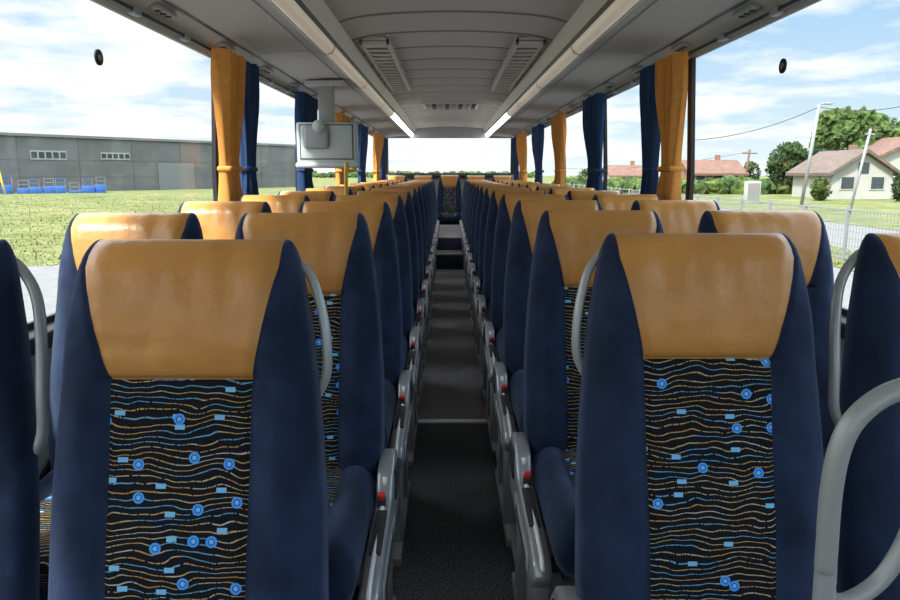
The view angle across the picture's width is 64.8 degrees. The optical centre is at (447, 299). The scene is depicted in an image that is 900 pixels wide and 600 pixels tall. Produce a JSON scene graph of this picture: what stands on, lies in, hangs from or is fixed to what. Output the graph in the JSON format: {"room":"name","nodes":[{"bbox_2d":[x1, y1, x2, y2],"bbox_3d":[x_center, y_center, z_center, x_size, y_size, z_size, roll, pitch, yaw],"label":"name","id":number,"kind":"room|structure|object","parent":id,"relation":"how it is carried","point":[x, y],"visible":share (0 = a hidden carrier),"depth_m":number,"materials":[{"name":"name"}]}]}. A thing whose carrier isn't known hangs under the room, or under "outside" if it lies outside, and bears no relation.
{"room":"vehicle interior","nodes":[
{"label":"vehicle interior","id":0,"kind":"room"},
{"bbox_2d":[28,0,372,469],"bbox_3d":[-1.178,-0.760,5.350,0.110,2.290,15.400,0,10,0],"label":"wall","id":1,"kind":"structure","parent":0,"point":[44,455],"depth_m":2.86,"materials":[{"name":"black plastic"}]},
{"bbox_2d":[27,0,210,330],"bbox_3d":[-1.180,-0.547,2.645,0.042,1.025,1.940,0,10,0],"label":"window","id":2,"kind":"structure","parent":1,"relation":"in","point":[50,318],"depth_m":2.13,"materials":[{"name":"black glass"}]},
{"bbox_2d":[94,49,102,65],"bbox_3d":[-1.160,-0.806,2.355,0.008,0.052,0.052,0,10,0],"label":"sticker","id":3,"kind":"object","parent":2,"relation":"attached to","point":[98,56],"visible":1,"depth_m":2.35,"materials":[{"name":"black plastic"}]},
{"bbox_2d":[97,0,415,137],"bbox_3d":[-0.866,-1.613,5.197,0.581,0.223,15.380,0,10,0],"label":"luggage rack","id":4,"kind":"object","parent":1,"relation":"attached to","point":[291,42],"visible":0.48,"depth_m":3.56,"materials":[{"name":"grey"}]},
{"bbox_2d":[210,48,245,200],"bbox_3d":[-1.078,-0.731,3.583,0.111,0.975,0.390,0,10,0],"label":"curtain","id":5,"kind":"object","parent":4,"relation":"hanging from","point":[228,70],"visible":0.7,"depth_m":3.46,"materials":[{"name":"fabric"}]},
{"bbox_2d":[240,61,259,194],"bbox_3d":[-1.080,-0.784,3.883,0.108,0.975,0.262,0,10,0],"label":"curtain","id":6,"kind":"object","parent":4,"relation":"hanging from","point":[248,148],"visible":0.6,"depth_m":3.82,"materials":[{"name":"fabric"}]},
{"bbox_2d":[294,91,317,190],"bbox_3d":[-1.079,-1.065,5.452,0.116,0.975,0.612,0,10,0],"label":"curtain","id":7,"kind":"object","parent":4,"relation":"hanging from","point":[306,106],"visible":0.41,"depth_m":5.26,"materials":[{"name":"fabric"}]},
{"bbox_2d":[296,80,358,167],"bbox_3d":[-0.865,-1.248,5.052,0.450,0.605,0.175,0,10,0],"label":"monitor","id":8,"kind":"object","parent":4,"relation":"hanging from","point":[324,142],"visible":1,"depth_m":5.04,"materials":[{"name":"grey plastic"}]},
{"bbox_2d":[335,113,349,185],"bbox_3d":[-1.082,-1.394,7.284,0.124,0.975,0.632,0,10,0],"label":"curtain","id":9,"kind":"object","parent":4,"relation":"hanging from","point":[339,117],"visible":0.2,"depth_m":7.09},
{"bbox_2d":[357,124,367,182],"bbox_3d":[-1.079,-1.695,8.966,0.116,0.975,0.764,0,10,0],"label":"curtain","id":10,"kind":"object","parent":4,"relation":"hanging from","point":[362,130],"visible":0.72,"depth_m":8.79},
{"bbox_2d":[372,133,383,181],"bbox_3d":[-1.079,-2.044,10.915,0.128,0.975,0.990,0,10,0],"label":"curtain","id":11,"kind":"object","parent":4,"relation":"hanging from","point":[378,140],"visible":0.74,"depth_m":10.60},
{"bbox_2d":[380,137,386,179],"bbox_3d":[-1.078,-2.220,11.898,0.107,0.975,0.715,0,10,0],"label":"curtain","id":12,"kind":"object","parent":4,"relation":"hanging from","point":[384,151],"visible":0.52,"depth_m":11.72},
{"bbox_2d":[413,176,437,219],"bbox_3d":[-0.416,-1.566,12.216,0.484,1.135,0.672,0,10,0],"label":"seat","id":13,"kind":"object","parent":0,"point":[414,177],"visible":0.12,"depth_m":12.37,"materials":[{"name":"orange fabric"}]},
{"bbox_2d":[386,127,513,197],"bbox_3d":[0.027,-2.116,12.919,2.420,2.290,0.140,0,10,0],"label":"wall","id":14,"kind":"structure","parent":0,"point":[431,132],"depth_m":12.78,"materials":[{"name":"grey plastic"}]},
{"bbox_2d":[389,173,509,174],"bbox_3d":[0.027,-2.604,12.862,2.220,0.650,0.020,0,10,0],"label":"window","id":15,"kind":"structure","parent":14,"relation":"in","point":[389,173],"depth_m":12.91,"materials":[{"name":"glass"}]},
{"bbox_2d":[323,0,583,128],"bbox_3d":[0.027,-1.756,5.167,1.204,0.068,15.392,0,10,0],"label":"ceiling","id":16,"kind":"structure","parent":0,"point":[446,50],"depth_m":4.34,"materials":[{"name":"grey"}]},
{"bbox_2d":[359,35,409,90],"bbox_3d":[-0.448,-1.794,5.520,0.180,0.055,2.500,0,10,0],"label":"ceiling vent","id":17,"kind":"object","parent":16,"relation":"in","point":[380,51],"visible":0.98,"depth_m":5.02,"materials":[{"name":"grey"}]},
{"bbox_2d":[422,101,478,109],"bbox_3d":[0.027,-2.329,8.472,0.660,0.052,0.700,0,10,0],"label":"ceiling vent","id":18,"kind":"object","parent":16,"relation":"attached to","point":[427,105],"visible":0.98,"depth_m":8.25,"materials":[{"name":"grey"}]},
{"bbox_2d":[491,35,545,90],"bbox_3d":[0.502,-1.794,5.520,0.180,0.055,2.500,0,10,0],"label":"ceiling vent","id":19,"kind":"object","parent":16,"relation":"in","point":[524,50],"visible":0.95,"depth_m":5.02,"materials":[{"name":"grey"}]},
{"bbox_2d":[356,269,837,599],"bbox_3d":[0.027,0.318,5.543,2.520,0.100,15.400,0,10,0],"label":"floor","id":20,"kind":"structure","parent":0,"point":[455,548],"depth_m":2.83,"materials":[{"name":"carpet"}]},
{"bbox_2d":[0,239,49,599],"bbox_3d":[-0.855,0.515,0.939,0.484,1.135,0.679,0,10,0],"label":"seat","id":21,"kind":"object","parent":20,"relation":"on","point":[22,442],"visible":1,"depth_m":1.12,"materials":[{"name":"blue fabric"}]},
{"bbox_2d":[39,213,202,599],"bbox_3d":[-0.824,0.378,1.704,0.484,1.135,0.672,0,10,0],"label":"seat","id":22,"kind":"object","parent":20,"relation":"on","point":[84,229],"visible":0.15,"depth_m":1.85,"materials":[{"name":"blue fabric"}]},
{"bbox_2d":[48,239,331,599],"bbox_3d":[-0.393,0.515,0.939,0.484,1.135,0.677,0,10,0],"label":"seat","id":23,"kind":"object","parent":20,"relation":"on","point":[190,460],"visible":1,"depth_m":1.08,"materials":[{"name":"blue fabric"}]},
{"bbox_2d":[177,201,271,238],"bbox_3d":[-0.824,0.240,2.472,0.484,1.135,0.672,0,10,0],"label":"seat","id":24,"kind":"object","parent":20,"relation":"on","point":[217,219],"visible":0.09,"depth_m":2.62,"materials":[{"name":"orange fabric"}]},
{"bbox_2d":[239,195,309,212],"bbox_3d":[-0.824,0.103,3.239,0.484,1.135,0.672,0,10,0],"label":"seat","id":25,"kind":"object","parent":20,"relation":"on","point":[278,203],"visible":0.06,"depth_m":3.39,"materials":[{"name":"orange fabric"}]},
{"bbox_2d":[278,191,334,200],"bbox_3d":[-0.824,-0.035,4.007,0.484,1.135,0.672,0,10,0],"label":"seat","id":26,"kind":"object","parent":20,"relation":"on","point":[313,195],"visible":0.06,"depth_m":4.17,"materials":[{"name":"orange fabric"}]},
{"bbox_2d":[234,213,399,599],"bbox_3d":[-0.372,0.378,1.704,0.484,1.135,0.672,0,10,0],"label":"seat","id":27,"kind":"object","parent":20,"relation":"on","point":[337,247],"visible":0.4,"depth_m":1.84,"materials":[{"name":"blue fabric"}]},
{"bbox_2d":[304,188,352,194],"bbox_3d":[-0.824,-0.172,4.775,0.484,1.135,0.672,0,10,0],"label":"seat","id":28,"kind":"object","parent":20,"relation":"on","point":[337,191],"visible":0.04,"depth_m":4.95,"materials":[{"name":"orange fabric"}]},
{"bbox_2d":[324,186,365,194],"bbox_3d":[-0.824,-0.310,5.543,0.484,1.135,0.672,0,10,0],"label":"seat","id":29,"kind":"object","parent":20,"relation":"on","point":[354,189],"visible":0.03,"depth_m":5.71,"materials":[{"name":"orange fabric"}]},
{"bbox_2d":[344,162,357,194],"bbox_3d":[-0.604,-0.194,4.405,0.112,1.308,0.080,0,10,0],"label":"pole","id":30,"kind":"object","parent":20,"relation":"on","point":[347,169],"visible":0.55,"depth_m":4.29,"materials":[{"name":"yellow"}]},
{"bbox_2d":[298,201,412,566],"bbox_3d":[-0.372,0.240,2.472,0.484,1.135,0.672,0,10,0],"label":"seat","id":31,"kind":"object","parent":20,"relation":"on","point":[398,382],"visible":0.24,"depth_m":2.61,"materials":[{"name":"blue fabric"}]},
{"bbox_2d":[339,185,374,190],"bbox_3d":[-0.824,-0.447,6.311,0.484,1.135,0.672,0,10,0],"label":"seat","id":32,"kind":"object","parent":20,"relation":"on","point":[367,187],"visible":0.02,"depth_m":6.48,"materials":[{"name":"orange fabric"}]},
{"bbox_2d":[350,183,382,187],"bbox_3d":[-0.824,-0.585,7.078,0.484,1.135,0.672,0,10,0],"label":"seat","id":33,"kind":"object","parent":20,"relation":"on","point":[377,185],"visible":0.07,"depth_m":7.25,"materials":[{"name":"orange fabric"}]},
{"bbox_2d":[332,195,420,466],"bbox_3d":[-0.372,0.103,3.239,0.484,1.135,0.672,0,10,0],"label":"seat","id":34,"kind":"object","parent":20,"relation":"on","point":[411,335],"visible":0.23,"depth_m":3.38,"materials":[{"name":"blue fabric"}]},
{"bbox_2d":[354,191,425,407],"bbox_3d":[-0.372,-0.035,4.007,0.484,1.135,0.672,0,10,0],"label":"seat","id":35,"kind":"object","parent":20,"relation":"on","point":[419,305],"visible":0.2,"depth_m":4.16,"materials":[{"name":"blue fabric"}]},
{"bbox_2d":[386,176,406,181],"bbox_3d":[-0.878,-1.566,12.216,0.484,1.135,0.672,0,10,0],"label":"seat","id":36,"kind":"object","parent":20,"relation":"on","point":[388,177],"visible":0.14,"depth_m":12.37,"materials":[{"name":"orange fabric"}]},
{"bbox_2d":[369,188,428,367],"bbox_3d":[-0.372,-0.172,4.775,0.484,1.135,0.672,0,10,0],"label":"seat","id":37,"kind":"object","parent":20,"relation":"on","point":[423,283],"visible":0.17,"depth_m":4.93,"materials":[{"name":"blue fabric"}]},
{"bbox_2d":[380,186,431,339],"bbox_3d":[-0.372,-0.310,5.543,0.484,1.135,0.672,0,10,0],"label":"seat","id":38,"kind":"object","parent":20,"relation":"on","point":[427,268],"visible":0.16,"depth_m":5.70,"materials":[{"name":"blue fabric"}]},
{"bbox_2d":[388,185,433,318],"bbox_3d":[-0.372,-0.447,6.311,0.484,1.135,0.672,0,10,0],"label":"seat","id":39,"kind":"object","parent":20,"relation":"on","point":[430,261],"visible":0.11,"depth_m":6.47,"materials":[{"name":"blue fabric"}]},
{"bbox_2d":[394,183,434,301],"bbox_3d":[-0.372,-0.585,7.078,0.484,1.135,0.672,0,10,0],"label":"seat","id":40,"kind":"object","parent":20,"relation":"on","point":[432,248],"visible":0.12,"depth_m":7.25,"materials":[{"name":"blue fabric"}]},
{"bbox_2d":[400,182,435,289],"bbox_3d":[-0.372,-0.722,7.846,0.484,1.135,0.672,0,10,0],"label":"seat","id":41,"kind":"object","parent":20,"relation":"on","point":[433,243],"visible":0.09,"depth_m":8.02,"materials":[{"name":"blue fabric"}]},
{"bbox_2d":[407,181,437,250],"bbox_3d":[-0.372,-0.997,9.382,0.484,1.135,0.672,0,10,0],"label":"seat","id":42,"kind":"object","parent":20,"relation":"on","point":[435,229],"visible":0.09,"depth_m":9.55,"materials":[{"name":"blue fabric"}]},
{"bbox_2d":[410,180,438,234],"bbox_3d":[-0.372,-1.135,10.149,0.484,1.135,0.672,0,10,0],"label":"seat","id":43,"kind":"object","parent":20,"relation":"on","point":[436,225],"visible":0.12,"depth_m":10.32,"materials":[{"name":"blue fabric"}]},
{"bbox_2d":[427,182,436,276],"bbox_3d":[-0.372,-0.860,8.614,0.484,1.135,0.672,0,10,0],"label":"seat","id":44,"kind":"object","parent":20,"relation":"on","point":[434,234],"visible":0.09,"depth_m":8.78,"materials":[{"name":"blue fabric"}]},
{"bbox_2d":[432,180,438,224],"bbox_3d":[-0.372,-1.272,10.917,0.484,1.135,0.672,0,10,0],"label":"seat","id":45,"kind":"object","parent":20,"relation":"on","point":[437,221],"visible":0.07,"depth_m":11.09,"materials":[{"name":"blue fabric"}]},
{"bbox_2d":[436,225,462,268],"bbox_3d":[0.015,-0.839,10.616,0.355,0.388,2.805,0,10,0],"label":"step","id":46,"kind":"structure","parent":20,"relation":"on","point":[449,255],"depth_m":9.65,"materials":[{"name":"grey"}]},
{"bbox_2d":[437,175,461,224],"bbox_3d":[0.008,-1.576,12.214,0.484,1.135,0.672,0,10,0],"label":"seat","id":47,"kind":"object","parent":20,"relation":"on","point":[449,194],"visible":0.89,"depth_m":12.35,"materials":[{"name":"blue fabric"}]},
{"bbox_2d":[418,419,486,422],"bbox_3d":[0.027,0.613,3.587,0.470,0.008,0.045,0,10,0],"label":"trim","id":48,"kind":"structure","parent":20,"relation":"on","point":[419,420],"depth_m":3.58,"materials":[{"name":"silver metal"}]},
{"bbox_2d":[392,452,515,575],"bbox_3d":[0.020,0.373,4.893,0.434,0.020,8.900,0,10,0],"label":"trim","id":49,"kind":"structure","parent":20,"relation":"on","point":[513,544],"depth_m":2.33,"materials":[{"name":"silver metal"}]},
{"bbox_2d":[459,180,466,228],"bbox_3d":[0.417,-1.294,11.040,0.484,1.135,0.672,0,10,0],"label":"seat","id":50,"kind":"object","parent":20,"relation":"on","point":[460,222],"visible":0.04,"depth_m":11.21,"materials":[{"name":"blue fabric"}]},
{"bbox_2d":[461,181,471,268],"bbox_3d":[0.417,-1.019,9.505,0.484,1.135,0.672,0,10,0],"label":"seat","id":51,"kind":"object","parent":20,"relation":"on","point":[462,228],"visible":0.09,"depth_m":9.67,"materials":[{"name":"blue fabric"}]},
{"bbox_2d":[460,180,487,233],"bbox_3d":[0.417,-1.157,10.273,0.484,1.135,0.672,0,10,0],"label":"seat","id":52,"kind":"object","parent":20,"relation":"on","point":[461,224],"visible":0.09,"depth_m":10.44,"materials":[{"name":"blue fabric"}]},
{"bbox_2d":[466,176,485,179],"bbox_3d":[0.470,-1.566,12.216,0.484,1.135,0.672,0,10,0],"label":"seat","id":53,"kind":"object","parent":20,"relation":"on","point":[467,177],"visible":0.08,"depth_m":12.37,"materials":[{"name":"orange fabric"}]},
{"bbox_2d":[462,181,493,277],"bbox_3d":[0.417,-0.882,8.737,0.484,1.135,0.672,0,10,0],"label":"seat","id":54,"kind":"object","parent":20,"relation":"on","point":[464,235],"visible":0.08,"depth_m":8.90,"materials":[{"name":"blue fabric"}]},
{"bbox_2d":[463,182,498,287],"bbox_3d":[0.417,-0.744,7.969,0.484,1.135,0.672,0,10,0],"label":"seat","id":55,"kind":"object","parent":20,"relation":"on","point":[466,240],"visible":0.09,"depth_m":8.13,"materials":[{"name":"blue fabric"}]},
{"bbox_2d":[465,183,504,300],"bbox_3d":[0.417,-0.607,7.201,0.484,1.135,0.672,0,10,0],"label":"seat","id":56,"kind":"object","parent":20,"relation":"on","point":[468,246],"visible":0.15,"depth_m":7.36,"materials":[{"name":"blue fabric"}]},
{"bbox_2d":[467,184,511,315],"bbox_3d":[0.417,-0.469,6.434,0.484,1.135,0.672,0,10,0],"label":"seat","id":57,"kind":"object","parent":20,"relation":"on","point":[470,258],"visible":0.15,"depth_m":6.59,"materials":[{"name":"blue fabric"}]},
{"bbox_2d":[469,186,520,336],"bbox_3d":[0.417,-0.332,5.666,0.484,1.135,0.672,0,10,0],"label":"seat","id":58,"kind":"object","parent":20,"relation":"on","point":[473,269],"visible":0.15,"depth_m":5.82,"materials":[{"name":"blue fabric"}]},
{"bbox_2d":[473,188,530,362],"bbox_3d":[0.417,-0.194,4.898,0.484,1.135,0.672,0,10,0],"label":"seat","id":59,"kind":"object","parent":20,"relation":"on","point":[477,281],"visible":0.19,"depth_m":5.05,"materials":[{"name":"blue fabric"}]},
{"bbox_2d":[492,176,512,180],"bbox_3d":[0.932,-1.566,12.216,0.484,1.135,0.672,0,10,0],"label":"seat","id":60,"kind":"object","parent":20,"relation":"on","point":[493,177],"visible":0.07,"depth_m":12.37,"materials":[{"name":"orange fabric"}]},
{"bbox_2d":[477,190,546,400],"bbox_3d":[0.417,-0.057,4.130,0.484,1.135,0.672,0,10,0],"label":"seat","id":61,"kind":"object","parent":20,"relation":"on","point":[483,301],"visible":0.13,"depth_m":4.28,"materials":[{"name":"blue fabric"}]},
{"bbox_2d":[483,194,568,455],"bbox_3d":[0.417,0.081,3.362,0.484,1.135,0.672,0,10,0],"label":"seat","id":62,"kind":"object","parent":20,"relation":"on","point":[493,329],"visible":0.18,"depth_m":3.51,"materials":[{"name":"blue fabric"}]},
{"bbox_2d":[518,183,548,187],"bbox_3d":[0.879,-0.607,7.201,0.484,1.135,0.672,0,10,0],"label":"seat","id":63,"kind":"object","parent":20,"relation":"on","point":[522,185],"visible":0.05,"depth_m":7.38,"materials":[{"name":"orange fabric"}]},
{"bbox_2d":[525,184,560,189],"bbox_3d":[0.879,-0.469,6.434,0.484,1.135,0.672,0,10,0],"label":"seat","id":64,"kind":"object","parent":20,"relation":"on","point":[532,186],"visible":0.09,"depth_m":6.60,"materials":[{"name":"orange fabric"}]},
{"bbox_2d":[492,200,602,546],"bbox_3d":[0.417,0.218,2.595,0.484,1.135,0.672,0,10,0],"label":"seat","id":65,"kind":"object","parent":20,"relation":"on","point":[507,374],"visible":0.27,"depth_m":2.73,"materials":[{"name":"blue fabric"}]},
{"bbox_2d":[535,186,575,193],"bbox_3d":[0.879,-0.332,5.666,0.484,1.135,0.672,0,10,0],"label":"seat","id":66,"kind":"object","parent":20,"relation":"on","point":[542,188],"visible":0.05,"depth_m":5.83,"materials":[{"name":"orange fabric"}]},
{"bbox_2d":[548,188,595,194],"bbox_3d":[0.879,-0.194,4.898,0.484,1.135,0.672,0,10,0],"label":"seat","id":67,"kind":"object","parent":20,"relation":"on","point":[552,190],"visible":0.08,"depth_m":5.07,"materials":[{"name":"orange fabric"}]},
{"bbox_2d":[509,210,663,599],"bbox_3d":[0.417,0.356,1.827,0.484,1.135,0.672,0,10,0],"label":"seat","id":68,"kind":"object","parent":20,"relation":"on","point":[543,455],"visible":0.4,"depth_m":1.97,"materials":[{"name":"blue fabric"}]},
{"bbox_2d":[566,190,621,199],"bbox_3d":[0.879,-0.057,4.130,0.484,1.135,0.672,0,10,0],"label":"seat","id":69,"kind":"object","parent":20,"relation":"on","point":[575,194],"visible":0.04,"depth_m":4.29,"materials":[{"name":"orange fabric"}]},
{"bbox_2d":[592,194,660,209],"bbox_3d":[0.879,0.081,3.362,0.484,1.135,0.672,0,10,0],"label":"seat","id":70,"kind":"object","parent":20,"relation":"on","point":[607,201],"visible":0.03,"depth_m":3.52,"materials":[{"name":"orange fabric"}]},
{"bbox_2d":[631,200,719,232],"bbox_3d":[0.879,0.218,2.595,0.484,1.135,0.672,0,10,0],"label":"seat","id":71,"kind":"object","parent":20,"relation":"on","point":[676,216],"visible":0.1,"depth_m":2.74,"materials":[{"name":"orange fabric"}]},
{"bbox_2d":[550,233,823,599],"bbox_3d":[0.427,0.493,1.062,0.484,1.135,0.677,0,10,0],"label":"seat","id":72,"kind":"object","parent":20,"relation":"on","point":[700,459],"visible":0.98,"depth_m":1.20,"materials":[{"name":"blue fabric"}]},
{"bbox_2d":[697,210,840,458],"bbox_3d":[0.879,0.356,1.827,0.484,1.135,0.672,0,10,0],"label":"seat","id":73,"kind":"object","parent":20,"relation":"on","point":[806,229],"visible":0.14,"depth_m":1.97,"materials":[{"name":"blue fabric"}]},
{"bbox_2d":[812,378,899,599],"bbox_3d":[0.419,0.592,0.657,0.262,1.083,0.094,0,10,0],"label":"grab rail","id":74,"kind":"object","parent":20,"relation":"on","point":[860,413],"visible":1,"depth_m":0.59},
{"bbox_2d":[828,233,899,599],"bbox_3d":[0.891,0.493,1.062,0.484,1.135,0.679,0,10,0],"label":"seat","id":75,"kind":"object","parent":20,"relation":"on","point":[870,510],"visible":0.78,"depth_m":1.22,"materials":[{"name":"blue fabric"}]},
{"bbox_2d":[528,0,846,373],"bbox_3d":[1.232,-0.760,5.350,0.110,2.290,15.400,0,10,0],"label":"wall","id":76,"kind":"structure","parent":0,"point":[692,61],"depth_m":3.59,"materials":[{"name":"black metal"}]},
{"bbox_2d":[483,0,814,137],"bbox_3d":[0.919,-1.613,5.197,0.581,0.223,15.380,0,10,0],"label":"luggage rack","id":77,"kind":"object","parent":76,"relation":"attached to","point":[604,47],"visible":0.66,"depth_m":3.62,"materials":[{"name":"grey"}]},
{"bbox_2d":[511,137,518,179],"bbox_3d":[1.133,-2.221,11.903,0.126,0.975,0.699,0,10,0],"label":"curtain","id":78,"kind":"object","parent":77,"relation":"hanging from","point":[513,140],"visible":0.61,"depth_m":11.70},
{"bbox_2d":[516,133,526,180],"bbox_3d":[1.138,-2.044,10.913,0.124,0.975,1.007,0,10,0],"label":"curtain","id":79,"kind":"object","parent":77,"relation":"hanging from","point":[521,140],"visible":0.77,"depth_m":10.59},
{"bbox_2d":[532,124,543,182],"bbox_3d":[1.135,-1.695,8.967,0.111,0.975,0.774,0,10,0],"label":"curtain","id":80,"kind":"object","parent":77,"relation":"hanging from","point":[537,131],"visible":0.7,"depth_m":8.73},
{"bbox_2d":[551,113,566,185],"bbox_3d":[1.129,-1.392,7.275,0.115,0.975,0.638,0,10,0],"label":"curtain","id":81,"kind":"object","parent":77,"relation":"hanging from","point":[558,122],"visible":0.72,"depth_m":7.08,"materials":[{"name":"fabric"}]},
{"bbox_2d":[582,93,605,189],"bbox_3d":[1.139,-1.082,5.545,0.121,0.975,0.623,0,10,0],"label":"curtain","id":82,"kind":"object","parent":77,"relation":"hanging from","point":[593,112],"visible":0.77,"depth_m":5.39,"materials":[{"name":"fabric"}]},
{"bbox_2d":[639,63,660,193],"bbox_3d":[1.135,-0.802,3.981,0.102,0.975,0.304,0,10,0],"label":"curtain","id":83,"kind":"object","parent":77,"relation":"hanging from","point":[650,132],"visible":0.55,"depth_m":3.92,"materials":[{"name":"fabric"}]},
{"bbox_2d":[655,51,687,199],"bbox_3d":[1.133,-0.749,3.685,0.115,0.975,0.396,0,10,0],"label":"curtain","id":84,"kind":"object","parent":77,"relation":"hanging from","point":[671,72],"visible":0.8,"depth_m":3.57,"materials":[{"name":"fabric"}]},
{"bbox_2d":[696,0,847,316],"bbox_3d":[1.234,-0.547,2.645,0.042,1.025,1.940,0,10,0],"label":"window","id":85,"kind":"structure","parent":76,"relation":"in","point":[844,310],"depth_m":2.52,"materials":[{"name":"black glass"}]},
{"bbox_2d":[779,58,786,72],"bbox_3d":[1.214,-0.849,2.571,0.008,0.052,0.052,0,10,0],"label":"sticker","id":86,"kind":"object","parent":85,"relation":"attached to","point":[783,63],"visible":1,"depth_m":2.56,"materials":[{"name":"black plastic"}]},
{"label":"outside","id":87,"kind":"structure","parent":0,"visible":0},
{"bbox_2d":[0,176,899,271],"bbox_3d":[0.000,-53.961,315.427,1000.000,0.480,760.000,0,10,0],"label":"grass field","id":88,"kind":"structure","parent":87,"point":[35,226],"depth_m":51.13,"materials":[{"name":"plant"}]},
{"bbox_2d":[1,177,105,193],"bbox_3d":[-51.360,-14.281,88.132,14.068,2.117,9.481,0,10,0],"label":"stack","id":89,"kind":"object","parent":88,"relation":"on","point":[96,188],"visible":0.87,"depth_m":88.64,"materials":[{"name":"blue paint"}]},
{"bbox_2d":[0,132,295,192],"bbox_3d":[-70.133,-17.847,92.516,85.743,7.590,104.153,0,10,0],"label":"warehouse","id":90,"kind":"structure","parent":88,"relation":"on","point":[124,163],"depth_m":102.50,"materials":[{"name":"metal"}]},
{"bbox_2d":[312,170,534,177],"bbox_3d":[-63.586,-72.676,414.424,241.481,6.485,84.682,0,10,0],"label":"treeline","id":91,"kind":"object","parent":88,"relation":"on","point":[315,174],"visible":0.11,"depth_m":388.86,"materials":[{"name":"green plant"}]},
{"bbox_2d":[602,161,641,178],"bbox_3d":[30.500,-21.631,122.099,7.333,4.607,9.000,0,10,0],"label":"house","id":92,"kind":"structure","parent":88,"relation":"on","point":[622,171],"depth_m":119.60,"materials":[{"name":"tile"}]},
{"bbox_2d":[551,174,792,194],"bbox_3d":[39.457,-14.308,90.568,53.263,3.666,15.753,0,10,0],"label":"hedge","id":93,"kind":"object","parent":88,"relation":"on","point":[728,184],"visible":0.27,"depth_m":84.83,"materials":[{"name":"green plant"}]},
{"bbox_2d":[681,155,748,179],"bbox_3d":[37.500,-18.350,102.368,8.222,5.107,9.000,0,10,0],"label":"house","id":94,"kind":"structure","parent":88,"relation":"on","point":[704,169],"depth_m":99.66,"materials":[{"name":"brick"}]},
{"bbox_2d":[569,183,899,260],"bbox_3d":[11.500,-5.160,38.676,0.080,1.600,62.040,0,10,0],"label":"metal fence","id":95,"kind":"object","parent":88,"relation":"on","point":[848,209],"visible":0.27,"depth_m":20.92,"materials":[{"name":"grey"}]},
{"bbox_2d":[742,149,756,176],"bbox_3d":[41.667,-17.954,98.376,2.000,5.762,0.320,0,10,0],"label":"utility pole","id":96,"kind":"object","parent":88,"relation":"on","point":[749,151],"visible":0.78,"depth_m":97.97,"materials":[{"name":"brown wood"}]},
{"bbox_2d":[568,106,899,168],"bbox_3d":[30.425,-20.329,96.421,22.537,4.646,83.038,0,10,0],"label":"overhead wires","id":97,"kind":"object","parent":96,"relation":"attached to","point":[899,106],"visible":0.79,"depth_m":55.39,"materials":[{"name":"grey"}]},
{"bbox_2d":[743,181,760,202],"bbox_3d":[25.583,-9.051,59.623,1.200,1.873,0.630,0,10,0],"label":"utility box","id":98,"kind":"object","parent":88,"relation":"on","point":[752,189],"visible":0.93,"depth_m":59.32,"materials":[{"name":"grey"}]},
{"bbox_2d":[743,161,761,178],"bbox_3d":[52.466,-21.837,123.090,3.789,4.680,3.916,0,10,0],"label":"tree","id":99,"kind":"object","parent":88,"relation":"on","point":[752,166],"visible":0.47,"depth_m":122.14,"materials":[{"name":"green plant"}]},
{"bbox_2d":[764,140,808,185],"bbox_3d":[41.265,-16.189,86.473,5.010,6.472,5.130,0,10,0],"label":"tree","id":100,"kind":"object","parent":88,"relation":"on","point":[791,155],"visible":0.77,"depth_m":85.58,"materials":[{"name":"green plant"}]},
{"bbox_2d":[800,103,832,204],"bbox_3d":[28.978,-11.448,55.856,1.836,7.943,0.400,0,10,0],"label":"street lamp","id":101,"kind":"object","parent":88,"relation":"on","point":[819,105],"visible":0.98,"depth_m":55.71,"materials":[{"name":"grey"}]},
{"bbox_2d":[806,148,826,158],"bbox_3d":[46.921,-16.521,90.580,4.494,5.678,4.418,0,10,0],"label":"tree","id":102,"kind":"object","parent":88,"relation":"on","point":[816,151],"visible":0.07,"depth_m":89.82,"materials":[{"name":"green plant"}]},
{"bbox_2d":[809,176,832,200],"bbox_3d":[34.295,-10.194,65.284,1.951,2.433,1.902,0,10,0],"label":"bush","id":103,"kind":"object","parent":88,"relation":"on","point":[820,188],"visible":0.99,"depth_m":64.90,"materials":[{"name":"green plant"}]},
{"bbox_2d":[785,145,899,198],"bbox_3d":[40.347,-13.197,72.814,7.033,5.384,9.200,0,10,0],"label":"house","id":104,"kind":"structure","parent":88,"relation":"on","point":[840,167],"depth_m":69.18,"materials":[{"name":"paint"}]},
{"bbox_2d":[807,104,893,150],"bbox_3d":[52.235,-19.795,92.955,9.581,11.284,9.933,0,10,0],"label":"tree","id":105,"kind":"object","parent":88,"relation":"on","point":[836,129],"visible":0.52,"depth_m":90.21,"materials":[{"name":"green plant"}]},
{"bbox_2d":[850,129,875,214],"bbox_3d":[21.782,-6.567,37.428,1.058,4.831,0.140,0,10,0],"label":"utility pole","id":106,"kind":"object","parent":88,"relation":"on","point":[869,133],"visible":0.78,"depth_m":37.31,"materials":[{"name":"grey"}]},
{"bbox_2d":[867,137,899,194],"bbox_3d":[54.600,-16.661,86.416,11.467,7.407,9.200,0,10,0],"label":"house","id":107,"kind":"structure","parent":88,"relation":"on","point":[888,149],"depth_m":82.92,"materials":[{"name":"tile"}]},
{"bbox_2d":[888,117,899,137],"bbox_3d":[60.118,-20.206,97.840,7.993,10.370,7.764,0,10,0],"label":"tree","id":108,"kind":"object","parent":88,"relation":"on","point":[896,130],"visible":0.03,"depth_m":94.26,"materials":[{"name":"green plant"}]},
{"bbox_2d":[890,173,899,201],"bbox_3d":[40.600,-10.144,63.173,2.189,2.792,2.107,0,10,0],"label":"bush","id":109,"kind":"object","parent":88,"relation":"on","point":[896,180],"visible":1,"depth_m":63.22,"materials":[{"name":"green plant"}]},
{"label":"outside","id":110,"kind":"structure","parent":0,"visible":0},
{"bbox_2d":[20,208,898,321],"bbox_3d":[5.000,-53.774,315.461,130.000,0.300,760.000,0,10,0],"label":"ground","id":111,"kind":"structure","parent":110,"point":[46,277],"depth_m":17.68,"materials":[{"name":"concrete"}]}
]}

